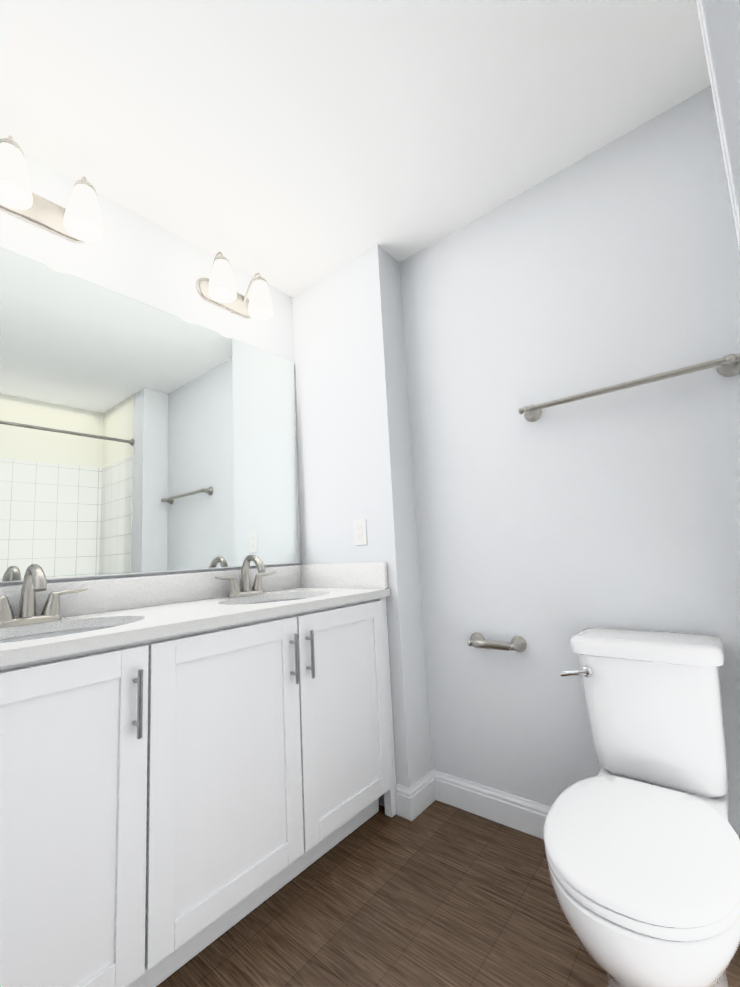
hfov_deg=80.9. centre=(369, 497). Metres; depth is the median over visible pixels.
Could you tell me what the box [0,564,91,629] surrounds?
faucet
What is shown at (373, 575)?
backsplash
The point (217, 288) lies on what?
sconce
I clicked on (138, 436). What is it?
mirror
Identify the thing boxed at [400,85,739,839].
wall
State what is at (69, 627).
sink
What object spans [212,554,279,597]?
faucet
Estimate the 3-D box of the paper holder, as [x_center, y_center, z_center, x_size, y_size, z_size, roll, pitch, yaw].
[0.474,0.562,1.665,0.230,0.060,0.075,-9,-9,39]
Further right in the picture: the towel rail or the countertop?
the towel rail
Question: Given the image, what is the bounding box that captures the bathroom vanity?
[0,594,396,986]
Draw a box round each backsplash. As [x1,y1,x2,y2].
[0,566,299,617]
[300,562,387,589]
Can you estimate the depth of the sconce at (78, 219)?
1.44 m
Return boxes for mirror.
[0,246,299,582]
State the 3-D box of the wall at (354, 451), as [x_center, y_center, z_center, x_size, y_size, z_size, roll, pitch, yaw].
[-0.077,0.093,2.174,0.695,2.440,0.290,-9,-9,39]
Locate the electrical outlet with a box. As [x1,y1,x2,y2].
[354,519,366,544]
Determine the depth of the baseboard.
1.69 m
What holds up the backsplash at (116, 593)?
attached to the wall at (134, 255)
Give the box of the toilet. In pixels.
[543,628,739,986]
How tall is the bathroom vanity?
0.846 m
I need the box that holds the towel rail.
[518,353,739,421]
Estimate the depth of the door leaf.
0.32 m
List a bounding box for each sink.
[0,618,143,641]
[228,594,315,605]
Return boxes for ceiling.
[0,0,710,296]
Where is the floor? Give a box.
[156,800,739,986]
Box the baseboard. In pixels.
[396,769,550,839]
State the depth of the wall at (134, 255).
1.75 m
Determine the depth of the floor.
1.22 m
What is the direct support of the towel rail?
attached to the wall at (548, 533)
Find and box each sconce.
[0,135,103,242]
[196,251,273,319]
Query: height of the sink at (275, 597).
0.158 m
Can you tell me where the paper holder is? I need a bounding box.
[467,632,526,651]
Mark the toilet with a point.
(642, 844)
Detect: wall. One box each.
[0,152,300,586]
[293,244,432,806]
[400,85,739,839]
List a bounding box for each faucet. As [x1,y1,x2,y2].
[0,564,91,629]
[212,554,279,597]
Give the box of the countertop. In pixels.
[0,586,390,661]
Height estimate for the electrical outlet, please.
0.115 m
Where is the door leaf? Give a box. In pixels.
[696,0,739,249]
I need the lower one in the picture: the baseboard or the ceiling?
the baseboard

